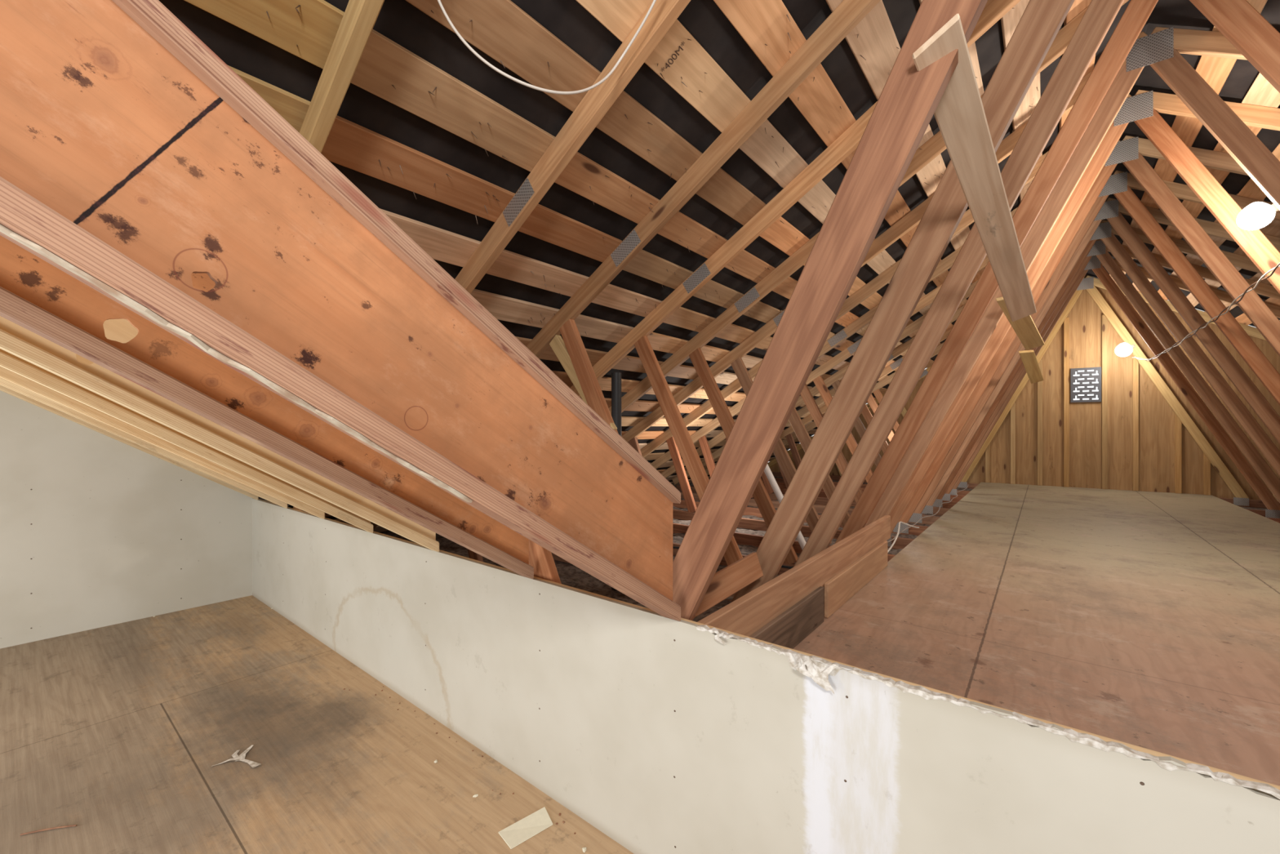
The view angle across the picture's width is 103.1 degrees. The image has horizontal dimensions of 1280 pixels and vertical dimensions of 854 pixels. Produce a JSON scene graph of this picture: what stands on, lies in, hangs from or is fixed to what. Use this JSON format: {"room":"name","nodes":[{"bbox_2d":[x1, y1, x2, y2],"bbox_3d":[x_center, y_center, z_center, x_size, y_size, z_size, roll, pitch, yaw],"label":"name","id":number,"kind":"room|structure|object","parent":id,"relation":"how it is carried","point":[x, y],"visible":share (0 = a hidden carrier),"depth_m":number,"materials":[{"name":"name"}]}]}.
{"room":"attic","nodes":[
{"label":"attic","id":0,"kind":"room"},
{"bbox_2d":[0,390,253,648],"bbox_3d":[-3.712,-0.015,2.691,0.020,2.511,2.773,0,0,39],"label":"wall","id":1,"kind":"structure","parent":0,"point":[104,543],"depth_m":3.14,"materials":[{"name":"grey paint"}]},
{"bbox_2d":[0,595,633,853],"bbox_3d":[-1.186,1.255,0.654,6.470,0.030,2.743,0,0,39],"label":"floor","id":2,"kind":"structure","parent":0,"point":[117,732],"depth_m":1.92,"materials":[{"name":"brown wood"}]},
{"bbox_2d":[20,824,76,835],"bbox_3d":[-1.813,1.236,1.560,0.134,0.006,0.008,0,0,-15],"label":"wood splinter","id":3,"kind":"object","parent":2,"relation":"on","point":[72,825],"visible":1,"depth_m":1.56,"materials":[{"name":"brown wood"}]},
{"bbox_2d":[211,745,260,768],"bbox_3d":[-1.481,1.235,1.873,0.174,0.005,0.134,0,0,39],"label":"scrap","id":4,"kind":"object","parent":2,"relation":"on","point":[242,757],"visible":1,"depth_m":1.89,"materials":[{"name":"paper"}]},
{"bbox_2d":[498,807,552,848],"bbox_3d":[-0.346,1.234,1.567,0.156,0.009,0.080,0,0,-38],"label":"paper card","id":5,"kind":"object","parent":2,"relation":"on","point":[517,833],"visible":1,"depth_m":1.56,"materials":[{"name":"paper"}]},
{"bbox_2d":[30,480,1279,853],"bbox_3d":[-0.913,0.798,1.157,6.270,0.884,1.677,0,0,39],"label":"wall","id":6,"kind":"structure","parent":0,"point":[663,735],"depth_m":1.32,"materials":[{"name":"grey paint"}]},
{"bbox_2d":[0,385,258,499],"bbox_3d":[-3.582,-0.424,2.646,0.062,1.900,2.621,0,0,39],"label":"joist","id":7,"kind":"object","parent":6,"relation":"on","point":[2,388],"visible":0.13,"depth_m":3.11,"materials":[{"name":"brown wood"}]},
{"bbox_2d":[0,377,287,508],"bbox_3d":[-3.113,-0.424,2.271,0.062,1.900,2.621,0,0,39],"label":"joist","id":8,"kind":"object","parent":6,"relation":"on","point":[5,383],"visible":0.1,"depth_m":2.72,"materials":[{"name":"brown wood"}]},
{"bbox_2d":[0,366,324,519],"bbox_3d":[-2.636,-0.424,1.891,0.062,1.900,2.621,0,0,39],"label":"joist","id":9,"kind":"object","parent":6,"relation":"on","point":[5,374],"visible":0.23,"depth_m":2.32,"materials":[{"name":"brown wood"}]},
{"bbox_2d":[0,348,373,533],"bbox_3d":[-2.160,-0.424,1.510,0.062,1.900,2.621,0,0,39],"label":"joist","id":10,"kind":"object","parent":6,"relation":"on","point":[8,361],"visible":0.22,"depth_m":1.92,"materials":[{"name":"brown wood"}]},
{"bbox_2d":[0,315,439,551],"bbox_3d":[-1.683,-0.424,1.129,0.062,1.900,2.621,0,0,39],"label":"joist","id":11,"kind":"object","parent":6,"relation":"on","point":[15,340],"visible":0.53,"depth_m":1.50,"materials":[{"name":"brown wood"}]},
{"bbox_2d":[0,235,533,578],"bbox_3d":[-1.206,-0.424,0.749,0.062,1.900,2.621,0,0,39],"label":"joist","id":12,"kind":"object","parent":6,"relation":"on","point":[37,296],"visible":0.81,"depth_m":1.10,"materials":[{"name":"brown wood"}]},
{"bbox_2d":[0,0,680,621],"bbox_3d":[-0.730,-0.424,0.368,0.062,1.900,2.621,0,0,39],"label":"joist","id":13,"kind":"object","parent":6,"relation":"on","point":[135,162],"visible":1,"depth_m":0.67,"materials":[{"name":"brown wood"}]},
{"bbox_2d":[379,475,973,622],"bbox_3d":[0.991,0.923,5.769,4.130,0.067,7.887,0,0,39],"label":"floor","id":14,"kind":"structure","parent":0,"point":[570,575],"depth_m":3.51,"materials":[{"name":"wood"}]},
{"bbox_2d":[611,372,621,591],"bbox_3d":[-0.131,0.300,2.817,0.056,1.200,0.053,0,0,39],"label":"drain pipe","id":15,"kind":"object","parent":14,"relation":"on","point":[615,376],"visible":0.32,"depth_m":2.79,"materials":[{"name":"black plastic"}]},
{"bbox_2d":[370,0,1074,602],"bbox_3d":[1.449,-0.544,1.158,9.309,2.946,0.040,0,0,39],"label":"roof truss","id":16,"kind":"object","parent":14,"relation":"on","point":[1041,21],"visible":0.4,"depth_m":1.77,"materials":[{"name":"beige wood"}]},
{"bbox_2d":[379,208,662,316],"bbox_3d":[-0.509,-0.692,2.288,0.126,0.103,1.896,0,0,39],"label":"board","id":17,"kind":"object","parent":16,"relation":"attached to","point":[442,245],"visible":0.59,"depth_m":2.24,"materials":[{"name":"wood"}]},
{"bbox_2d":[551,370,573,387],"bbox_3d":[-1.025,-0.296,2.682,0.140,0.117,1.923,0,0,39],"label":"board","id":18,"kind":"object","parent":16,"relation":"attached to","point":[562,375],"visible":0.03,"depth_m":3.29,"materials":[{"name":"brown wood"}]},
{"bbox_2d":[405,0,765,225],"bbox_3d":[0.001,-1.083,1.880,0.132,0.109,1.896,0,0,39],"label":"board","id":19,"kind":"object","parent":16,"relation":"attached to","point":[500,29],"visible":0.73,"depth_m":1.58,"materials":[{"name":"brown wood"}]},
{"bbox_2d":[713,0,856,146],"bbox_3d":[0.558,-1.349,1.870,0.148,0.099,1.216,0,0,39],"label":"board","id":20,"kind":"object","parent":16,"relation":"attached to","point":[767,27],"visible":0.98,"depth_m":1.82,"materials":[{"name":"brown wood"}]},
{"bbox_2d":[826,0,900,100],"bbox_3d":[0.514,-1.475,1.470,0.141,0.107,1.896,0,0,39],"label":"board","id":21,"kind":"object","parent":16,"relation":"attached to","point":[873,42],"visible":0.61,"depth_m":1.96,"materials":[{"name":"wood"}]},
{"bbox_2d":[764,464,806,549],"bbox_3d":[0.928,0.424,3.456,0.446,0.784,0.044,0,0,39],"label":"vent pipe","id":22,"kind":"object","parent":14,"relation":"on","point":[800,538],"visible":0.32,"depth_m":3.44,"materials":[{"name":"white plastic"}]},
{"bbox_2d":[551,0,1124,616],"bbox_3d":[1.830,-0.544,1.635,9.309,2.946,0.040,0,0,39],"label":"roof truss","id":23,"kind":"object","parent":14,"relation":"on","point":[1099,16],"visible":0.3,"depth_m":2.25,"materials":[{"name":"beige wood"}]},
{"bbox_2d":[515,336,697,379],"bbox_3d":[-0.250,-0.430,3.296,0.142,0.104,2.436,0,0,39],"label":"board","id":24,"kind":"object","parent":23,"relation":"attached to","point":[631,363],"visible":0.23,"depth_m":3.49,"materials":[{"name":"brown wood"}]},
{"bbox_2d":[555,151,797,298],"bbox_3d":[0.427,-0.951,2.756,0.133,0.108,2.436,0,0,39],"label":"board","id":25,"kind":"object","parent":23,"relation":"attached to","point":[582,175],"visible":0.72,"depth_m":2.22,"materials":[{"name":"brown wood"}]},
{"bbox_2d":[622,248,781,323],"bbox_3d":[0.444,-0.821,3.132,0.126,0.106,1.826,0,0,39],"label":"board","id":26,"kind":"object","parent":23,"relation":"attached to","point":[646,264],"visible":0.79,"depth_m":2.85,"materials":[{"name":"brown wood"}]},
{"bbox_2d":[919,0,984,96],"bbox_3d":[1.275,-1.609,2.079,0.135,0.101,2.436,0,0,39],"label":"board","id":27,"kind":"object","parent":23,"relation":"attached to","point":[972,49],"visible":0.06,"depth_m":2.30,"materials":[{"name":"wood"}]},
{"bbox_2d":[1000,0,1040,130],"bbox_3d":[1.444,-1.733,1.944,0.126,0.110,2.436,0,0,39],"label":"board","id":28,"kind":"object","parent":23,"relation":"attached to","point":[1009,21],"visible":0.33,"depth_m":2.60,"materials":[{"name":"wood"}]},
{"bbox_2d":[1241,72,1279,107],"bbox_3d":[2.598,-1.746,1.803,0.134,0.090,2.436,0,0,39],"label":"board","id":29,"kind":"object","parent":23,"relation":"attached to","point":[1261,92],"visible":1,"depth_m":2.66,"materials":[{"name":"wood"}]},
{"bbox_2d":[823,484,968,595],"bbox_3d":[2.588,0.798,4.561,0.078,0.031,6.559,0,0,39],"label":"cable","id":30,"kind":"object","parent":14,"relation":"on","point":[967,484],"visible":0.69,"depth_m":4.49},
{"bbox_2d":[608,0,1279,574],"bbox_3d":[2.211,-0.544,2.111,9.309,2.946,0.040,0,0,39],"label":"roof truss","id":31,"kind":"object","parent":14,"relation":"on","point":[1255,37],"visible":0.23,"depth_m":2.52,"materials":[{"name":"beige wood"}]},
{"bbox_2d":[579,396,700,413],"bbox_3d":[-0.215,-0.173,4.049,0.129,0.100,2.436,0,0,39],"label":"board","id":32,"kind":"object","parent":31,"relation":"attached to","point":[639,405],"visible":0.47,"depth_m":4.40,"materials":[{"name":"brown wood"}]},
{"bbox_2d":[633,327,729,362],"bbox_3d":[0.294,-0.565,3.642,0.129,0.098,1.216,0,0,39],"label":"board","id":33,"kind":"object","parent":31,"relation":"attached to","point":[660,342],"visible":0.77,"depth_m":3.56,"materials":[{"name":"brown wood"}]},
{"bbox_2d":[662,300,755,343],"bbox_3d":[0.465,-0.702,3.506,0.132,0.088,1.216,0,0,39],"label":"board","id":34,"kind":"object","parent":31,"relation":"attached to","point":[683,317],"visible":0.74,"depth_m":3.41,"materials":[{"name":"brown wood"}]},
{"bbox_2d":[759,204,809,266],"bbox_3d":[0.978,-1.088,3.096,0.139,0.097,1.216,0,0,39],"label":"board","id":35,"kind":"object","parent":31,"relation":"attached to","point":[781,233],"visible":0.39,"depth_m":2.90,"materials":[{"name":"brown wood"}]},
{"bbox_2d":[739,119,875,239],"bbox_3d":[0.957,-1.214,2.723,0.140,0.107,1.826,0,0,39],"label":"board","id":36,"kind":"object","parent":31,"relation":"attached to","point":[766,146],"visible":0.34,"depth_m":2.34,"materials":[{"name":"wood"}]},
{"bbox_2d":[840,147,918,246],"bbox_3d":[1.505,-1.345,3.066,0.126,0.102,1.826,0,0,39],"label":"board","id":37,"kind":"object","parent":31,"relation":"attached to","point":[898,209],"visible":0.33,"depth_m":3.18,"materials":[{"name":"brown wood"}]},
{"bbox_2d":[1059,0,1095,129],"bbox_3d":[1.997,-1.868,2.283,0.141,0.105,2.436,0,0,39],"label":"board","id":38,"kind":"object","parent":31,"relation":"attached to","point":[1077,6],"visible":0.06,"depth_m":2.27,"materials":[{"name":"brown wood"}]},
{"bbox_2d":[1212,0,1267,31],"bbox_3d":[2.237,-1.876,1.700,0.126,0.084,1.826,0,0,39],"label":"board","id":39,"kind":"object","parent":31,"relation":"attached to","point":[1259,5],"visible":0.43,"depth_m":2.22,"materials":[{"name":"brown wood"}]},
{"bbox_2d":[621,26,1279,561],"bbox_3d":[2.591,-0.544,2.588,9.309,2.946,0.040,0,0,39],"label":"roof truss","id":40,"kind":"object","parent":14,"relation":"on","point":[1161,49],"visible":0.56,"depth_m":2.77,"materials":[{"name":"beige wood"}]},
{"bbox_2d":[621,430,696,439],"bbox_3d":[0.016,0.082,5.036,0.126,0.084,1.826,0,0,39],"label":"board","id":41,"kind":"object","parent":40,"relation":"attached to","point":[646,434],"visible":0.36,"depth_m":5.13,"materials":[{"name":"brown wood"}]},
{"bbox_2d":[621,416,712,426],"bbox_3d":[0.189,-0.045,4.897,0.135,0.092,1.826,0,0,39],"label":"board","id":42,"kind":"object","parent":40,"relation":"attached to","point":[625,420],"visible":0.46,"depth_m":4.86,"materials":[{"name":"brown wood"}]},
{"bbox_2d":[597,376,746,401],"bbox_3d":[0.337,-0.298,4.389,0.130,0.108,2.436,0,0,39],"label":"board","id":43,"kind":"object","parent":40,"relation":"attached to","point":[605,383],"visible":0.46,"depth_m":4.16,"materials":[{"name":"brown wood"}]},
{"bbox_2d":[915,124,970,250],"bbox_3d":[1.869,-1.478,3.166,0.139,0.099,2.436,0,0,39],"label":"board","id":44,"kind":"object","parent":40,"relation":"attached to","point":[929,176],"visible":0.34,"depth_m":2.98,"materials":[{"name":"wood"}]},
{"bbox_2d":[995,297,1044,350],"bbox_3d":[2.242,-0.605,2.980,0.822,0.224,0.097,0,0,-44],"label":"board","id":45,"kind":"object","parent":40,"relation":"attached to","point":[1025,329],"visible":0.76,"depth_m":3.03,"materials":[{"name":"brown wood"}]},
{"bbox_2d":[1132,262,1279,361],"bbox_3d":[4.452,-0.816,4.169,0.162,0.185,4.806,0,0,37],"label":"wire","id":46,"kind":"object","parent":40,"relation":"attached to","point":[1278,264],"visible":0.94,"depth_m":3.31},
{"bbox_2d":[1115,342,1135,356],"bbox_3d":[5.958,-0.951,6.253,0.171,0.172,0.159,0,0,-6],"label":"bulb","id":47,"kind":"object","parent":46,"relation":"hanging from","point":[1123,349],"visible":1,"depth_m":6.21,"materials":[{"name":"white glass"}]},
{"bbox_2d":[1235,201,1279,230],"bbox_3d":[3.052,-1.044,2.502,0.152,0.133,0.124,0,0,39],"label":"bulb","id":48,"kind":"object","parent":40,"relation":"attached to","point":[1257,215],"visible":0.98,"depth_m":2.48,"materials":[{"name":"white glass"}]},
{"bbox_2d":[640,89,1279,549],"bbox_3d":[2.972,-0.544,3.065,9.309,2.946,0.040,0,0,39],"label":"roof truss","id":49,"kind":"object","parent":14,"relation":"on","point":[1144,108],"visible":0.41,"depth_m":3.19,"materials":[{"name":"beige wood"}]},
{"bbox_2d":[729,351,763,368],"bbox_3d":[1.056,-0.567,4.595,0.130,0.094,1.216,0,0,39],"label":"board","id":50,"kind":"object","parent":49,"relation":"attached to","point":[749,362],"visible":0.14,"depth_m":4.46,"materials":[{"name":"wood"}]},
{"bbox_2d":[755,336,772,350],"bbox_3d":[1.230,-0.698,4.457,0.135,0.092,1.216,0,0,39],"label":"board","id":51,"kind":"object","parent":49,"relation":"attached to","point":[764,345],"visible":0.09,"depth_m":4.22,"materials":[{"name":"brown wood"}]},
{"bbox_2d":[835,311,858,327],"bbox_3d":[1.566,-0.953,4.189,0.126,0.103,1.216,0,0,39],"label":"board","id":52,"kind":"object","parent":49,"relation":"attached to","point":[847,318],"visible":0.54,"depth_m":4.52,"materials":[{"name":"brown wood"}]},
{"bbox_2d":[1012,129,1042,201],"bbox_3d":[2.585,-1.736,3.374,0.134,0.109,1.216,0,0,39],"label":"board","id":53,"kind":"object","parent":49,"relation":"attached to","point":[1025,188],"visible":0.11,"depth_m":3.68,"materials":[{"name":"wood"}]},
{"bbox_2d":[650,135,1279,535],"bbox_3d":[3.352,-0.544,3.541,9.309,2.946,0.040,0,0,39],"label":"roof truss","id":54,"kind":"object","parent":14,"relation":"on","point":[1129,151],"visible":0.44,"depth_m":3.56,"materials":[{"name":"beige wood"}]},
{"bbox_2d":[644,448,717,460],"bbox_3d":[0.247,0.343,6.022,0.132,0.088,2.436,0,0,39],"label":"board","id":55,"kind":"object","parent":54,"relation":"attached to","point":[651,455],"visible":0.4,"depth_m":5.91,"materials":[{"name":"brown wood"}]},
{"bbox_2d":[714,371,812,389],"bbox_3d":[1.268,-0.438,5.207,0.139,0.094,2.436,0,0,39],"label":"board","id":56,"kind":"object","parent":54,"relation":"attached to","point":[726,378],"visible":0.3,"depth_m":4.58,"materials":[{"name":"wood"}]},
{"bbox_2d":[814,354,849,370],"bbox_3d":[2.177,-0.692,5.652,0.132,0.108,1.826,0,0,39],"label":"board","id":57,"kind":"object","parent":54,"relation":"attached to","point":[824,358],"visible":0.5,"depth_m":5.37,"materials":[{"name":"wood"}]},
{"bbox_2d":[866,249,933,315],"bbox_3d":[2.286,-1.222,4.394,0.129,0.090,2.436,0,0,39],"label":"board","id":58,"kind":"object","parent":54,"relation":"attached to","point":[883,260],"visible":0.26,"depth_m":3.79,"materials":[{"name":"wood"}]},
{"bbox_2d":[1140,55,1236,208],"bbox_3d":[3.570,-1.876,3.369,0.126,0.084,2.436,0,0,39],"label":"board","id":59,"kind":"object","parent":54,"relation":"attached to","point":[1215,71],"visible":0.38,"depth_m":3.10,"materials":[{"name":"brown wood"}]},
{"bbox_2d":[1205,125,1261,184],"bbox_3d":[3.740,-1.746,3.233,0.129,0.086,1.216,0,0,39],"label":"board","id":60,"kind":"object","parent":54,"relation":"attached to","point":[1220,175],"visible":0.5,"depth_m":3.43,"materials":[{"name":"brown wood"}]},
{"bbox_2d":[661,169,1279,524],"bbox_3d":[3.733,-0.544,4.018,9.309,2.946,0.040,0,0,39],"label":"roof truss","id":61,"kind":"object","parent":14,"relation":"on","point":[1119,184],"visible":0.57,"depth_m":3.95,"materials":[{"name":"beige wood"}]},
{"bbox_2d":[848,275,882,309],"bbox_3d":[1.930,-1.085,4.288,0.142,0.105,1.826,0,0,39],"label":"board","id":62,"kind":"object","parent":61,"relation":"attached to","point":[874,300],"visible":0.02,"depth_m":4.29,"materials":[{"name":"brown wood"}]},
{"bbox_2d":[932,258,948,286],"bbox_3d":[2.650,-1.353,4.494,0.134,0.086,1.826,0,0,39],"label":"board","id":63,"kind":"object","parent":61,"relation":"attached to","point":[938,281],"visible":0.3,"depth_m":4.59,"materials":[{"name":"brown wood"}]},
{"bbox_2d":[1018,349,1044,383],"bbox_3d":[3.153,-0.480,4.092,0.090,0.224,0.599,0,0,45],"label":"board","id":64,"kind":"object","parent":61,"relation":"attached to","point":[1028,358],"visible":1,"depth_m":4.07,"materials":[{"name":"brown wood"}]},
{"bbox_2d":[1233,219,1279,256],"bbox_3d":[4.651,-1.484,3.677,0.132,0.088,1.826,0,0,39],"label":"board","id":65,"kind":"object","parent":61,"relation":"attached to","point":[1273,228],"visible":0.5,"depth_m":3.84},
{"bbox_2d":[671,197,1279,515],"bbox_3d":[4.114,-0.544,4.495,9.309,2.946,0.040,0,0,39],"label":"roof truss","id":66,"kind":"object","parent":14,"relation":"on","point":[1112,210],"visible":0.53,"depth_m":4.35,"materials":[{"name":"beige wood"}]},
{"bbox_2d":[833,338,894,367],"bbox_3d":[2.543,-0.821,5.750,0.139,0.106,2.436,0,0,39],"label":"board","id":67,"kind":"object","parent":66,"relation":"attached to","point":[844,344],"visible":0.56,"depth_m":5.17,"materials":[{"name":"brown wood"}]},
{"bbox_2d":[1164,200,1204,239],"bbox_3d":[4.501,-1.746,4.187,0.126,0.084,1.216,0,0,39],"label":"board","id":68,"kind":"object","parent":66,"relation":"attached to","point":[1194,209],"visible":0.3,"depth_m":4.07,"materials":[{"name":"brown wood"}]},
{"bbox_2d":[705,219,1279,508],"bbox_3d":[4.494,-0.544,4.971,9.309,2.946,0.040,0,0,39],"label":"roof truss","id":69,"kind":"object","parent":14,"relation":"on","point":[1104,231],"visible":0.34,"depth_m":4.74,"materials":[{"name":"beige wood"}]},
{"bbox_2d":[1170,193,1264,277],"bbox_3d":[5.051,-1.615,4.527,0.134,0.090,2.436,0,0,39],"label":"board","id":70,"kind":"object","parent":69,"relation":"attached to","point":[1193,260],"visible":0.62,"depth_m":4.84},
{"bbox_2d":[760,255,1279,518],"bbox_3d":[5.255,-0.544,5.925,9.309,2.946,0.040,0,0,39],"label":"roof truss","id":71,"kind":"object","parent":14,"relation":"on","point":[1273,506],"visible":0.28,"depth_m":5.55,"materials":[{"name":"beige wood"}]},
{"bbox_2d":[1235,312,1252,324],"bbox_3d":[6.687,-1.224,5.530,0.129,0.086,1.164,0,0,39],"label":"board","id":72,"kind":"object","parent":71,"relation":"attached to","point":[1242,318],"visible":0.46,"depth_m":5.79,"materials":[{"name":"brown wood"}]},
{"bbox_2d":[762,238,1279,523],"bbox_3d":[4.875,-0.544,5.448,9.309,2.946,0.040,0,0,39],"label":"roof truss","id":73,"kind":"object","parent":14,"relation":"on","point":[1099,249],"visible":0.34,"depth_m":5.15,"materials":[{"name":"beige wood"}]},
{"bbox_2d":[1204,272,1271,312],"bbox_3d":[6.136,-1.354,5.189,0.132,0.088,2.384,0,0,39],"label":"board","id":74,"kind":"object","parent":73,"relation":"attached to","point":[1256,277],"visible":0.24,"depth_m":4.69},
{"bbox_2d":[767,275,1279,508],"bbox_3d":[5.947,-0.544,6.791,9.309,2.946,0.040,0,0,39],"label":"roof truss","id":75,"kind":"object","parent":14,"relation":"on","point":[1241,499],"visible":0.39,"depth_m":6.47,"materials":[{"name":"brown wood"}]},
{"bbox_2d":[159,0,1279,519],"bbox_3d":[2.692,-0.417,2.714,11.000,3.306,10.600,0,0,39],"label":"roof underlay","id":76,"kind":"structure","parent":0,"point":[400,21],"depth_m":1.99,"materials":[{"name":"black fabric"}]},
{"bbox_2d":[298,0,384,152],"bbox_3d":[-0.422,-1.137,1.002,2.526,1.555,0.038,0,0,39],"label":"rafter","id":77,"kind":"object","parent":76,"relation":"attached to","point":[359,18],"visible":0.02,"depth_m":1.24,"materials":[{"name":"brown wood"}]},
{"bbox_2d":[184,0,344,69],"bbox_3d":[-1.093,-0.963,0.859,0.134,0.090,1.058,0,0,39],"label":"board","id":78,"kind":"object","parent":77,"relation":"attached to","point":[307,29],"visible":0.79,"depth_m":1.19,"materials":[{"name":"brown wood"}]},
{"bbox_2d":[227,65,310,132],"bbox_3d":[-1.198,-0.825,1.075,0.134,0.104,0.851,0,0,39],"label":"board","id":79,"kind":"object","parent":77,"relation":"attached to","point":[293,108],"visible":0.02,"depth_m":1.33,"materials":[{"name":"brown wood"}]},
{"bbox_2d":[1186,266,1241,306],"bbox_3d":[5.966,-1.484,5.325,0.126,0.084,2.384,0,0,39],"label":"board","id":80,"kind":"object","parent":76,"relation":"on","point":[1191,298],"visible":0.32,"depth_m":5.29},
{"bbox_2d":[1237,142,1279,200],"bbox_3d":[3.529,-1.615,2.621,0.126,0.084,2.436,0,0,39],"label":"board","id":81,"kind":"object","parent":76,"relation":"on","point":[1251,189],"visible":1,"depth_m":3.46,"materials":[{"name":"brown wood"}]},
{"bbox_2d":[769,274,1279,499],"bbox_3d":[5.992,-0.555,6.848,9.767,3.010,0.020,0,0,39],"label":"wall","id":82,"kind":"structure","parent":0,"point":[1156,416],"depth_m":6.68,"materials":[{"name":"brown wood"}]},
{"bbox_2d":[1070,366,1101,402],"bbox_3d":[5.983,-0.564,6.821,0.310,0.460,0.030,0,0,39],"label":"air vent","id":83,"kind":"object","parent":82,"relation":"in","point":[1085,383],"visible":1,"depth_m":6.81,"materials":[{"name":"plastic"}]},
{"bbox_2d":[793,482,1279,786],"bbox_3d":[3.518,0.829,3.757,2.310,0.018,7.897,0,0,39],"label":"floor","id":84,"kind":"structure","parent":0,"point":[1147,620],"depth_m":2.16,"materials":[{"name":"brown wood"}]},
{"bbox_2d":[749,586,823,648],"bbox_3d":[0.468,0.745,1.765,0.018,0.148,0.957,0,0,39],"label":"upright offcut","id":85,"kind":"object","parent":84,"relation":"on","point":[791,627],"visible":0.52,"depth_m":1.90,"materials":[{"name":"brown wood"}]},
{"bbox_2d":[824,540,887,617],"bbox_3d":[1.125,0.745,2.589,0.018,0.148,1.050,0,0,39],"label":"upright offcut","id":86,"kind":"object","parent":84,"relation":"on","point":[842,587],"visible":1,"depth_m":2.46,"materials":[{"name":"orange wood"}]},
{"bbox_2d":[985,443,990,482],"bbox_3d":[5.130,0.527,7.498,0.055,0.584,0.038,0,0,39],"label":"stud","id":87,"kind":"object","parent":84,"relation":"on","point":[988,450],"visible":1,"depth_m":7.48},
{"bbox_2d":[1010,403,1015,484],"bbox_3d":[5.364,0.236,7.311,0.055,1.166,0.038,0,0,39],"label":"stud","id":88,"kind":"object","parent":84,"relation":"on","point":[1013,408],"visible":1,"depth_m":7.29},
{"bbox_2d":[1037,360,1042,485],"bbox_3d":[5.602,-0.060,7.120,0.055,1.758,0.038,0,0,39],"label":"stud","id":89,"kind":"object","parent":84,"relation":"on","point":[1040,363],"visible":0.9,"depth_m":7.10,"materials":[{"name":"wood"}]},
{"bbox_2d":[1063,317,1069,487],"bbox_3d":[5.825,-0.336,6.943,0.055,2.310,0.038,0,0,39],"label":"stud","id":90,"kind":"object","parent":84,"relation":"on","point":[1066,322],"visible":1,"depth_m":6.93,"materials":[{"name":"wood"}]},
{"bbox_2d":[1102,314,1107,488],"bbox_3d":[6.127,-0.330,6.702,0.055,2.299,0.038,0,0,39],"label":"stud","id":91,"kind":"object","parent":84,"relation":"on","point":[1104,321],"visible":1,"depth_m":6.69,"materials":[{"name":"wood"}]},
{"bbox_2d":[1132,355,1138,491],"bbox_3d":[6.356,-0.045,6.518,0.055,1.728,0.038,0,0,39],"label":"stud","id":92,"kind":"object","parent":84,"relation":"on","point":[1135,362],"visible":1,"depth_m":6.51,"materials":[{"name":"wood"}]},
{"bbox_2d":[1174,413,1182,493],"bbox_3d":[6.653,0.323,6.281,0.055,0.991,0.038,0,0,39],"label":"stud","id":93,"kind":"object","parent":84,"relation":"on","point":[1178,424],"visible":1,"depth_m":6.27,"materials":[{"name":"wood"}]},
{"bbox_2d":[1203,453,1210,495],"bbox_3d":[6.841,0.556,6.131,0.055,0.526,0.038,0,0,39],"label":"stud","id":94,"kind":"object","parent":84,"relation":"on","point":[1206,464],"visible":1,"depth_m":6.12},
{"bbox_2d":[1241,506,1267,510],"bbox_3d":[6.125,0.930,1.676,4.340,0.001,7.897,0,0,39],"label":"floor","id":95,"kind":"structure","parent":0,"point":[1246,508],"depth_m":5.76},
{"bbox_2d":[292,0,987,620],"bbox_3d":[1.069,-0.544,0.681,9.309,2.946,0.040,0,0,39],"label":"roof truss","id":96,"kind":"object","parent":95,"relation":"on","point":[909,98],"visible":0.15,"depth_m":1.24,"materials":[{"name":"beige wood"}]},
{"bbox_2d":[350,29,555,171],"bbox_3d":[-0.550,-0.949,1.539,0.134,0.116,0.677,0,0,39],"label":"board","id":97,"kind":"object","parent":96,"relation":"attached to","point":[385,68],"visible":0.73,"depth_m":1.50,"materials":[{"name":"brown wood"}]},
{"bbox_2d":[320,115,622,262],"bbox_3d":[-0.524,-0.816,1.909,0.139,0.117,1.286,0,0,39],"label":"board","id":98,"kind":"object","parent":96,"relation":"attached to","point":[350,144],"visible":0.8,"depth_m":1.72,"materials":[{"name":"brown wood"}]},
{"bbox_2d":[437,0,656,94],"bbox_3d":[-0.234,-1.036,1.356,0.599,0.365,0.166,0,0,-16],"label":"cable","id":99,"kind":"object","parent":96,"relation":"hanging from","point":[450,22],"visible":1,"depth_m":1.30,"materials":[{"name":"plastic"}]},
{"bbox_2d":[470,288,633,342],"bbox_3d":[-0.679,-0.563,2.423,0.132,0.104,1.896,0,0,39],"label":"board","id":100,"kind":"object","parent":96,"relation":"attached to","point":[503,308],"visible":0.37,"depth_m":2.59,"materials":[{"name":"wood"}]},
{"bbox_2d":[576,0,751,132],"bbox_3d":[-0.015,-1.215,1.503,0.144,0.106,1.286,0,0,39],"label":"board","id":101,"kind":"object","parent":96,"relation":"attached to","point":[678,59],"visible":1,"depth_m":1.71,"materials":[{"name":"brown wood"}]},
{"bbox_2d":[693,551,763,617],"bbox_3d":[0.237,0.550,1.700,0.516,0.188,0.038,0,0,-39],"label":"board","id":102,"kind":"object","parent":96,"relation":"on","point":[743,572],"visible":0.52,"depth_m":1.75,"materials":[{"name":"brown wood"}]},
{"bbox_2d":[697,515,890,636],"bbox_3d":[0.840,0.622,2.278,0.032,0.140,2.232,0,0,39],"label":"plank","id":103,"kind":"object","parent":96,"relation":"attached to","point":[753,611],"visible":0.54,"depth_m":1.94,"materials":[{"name":"brown wood"}]},
{"bbox_2d":[911,13,1036,321],"bbox_3d":[1.099,-0.616,1.569,0.088,0.329,1.585,0,0,42],"label":"board","id":104,"kind":"object","parent":96,"relation":"attached to","point":[959,114],"visible":1,"depth_m":1.30,"materials":[{"name":"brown wood"}]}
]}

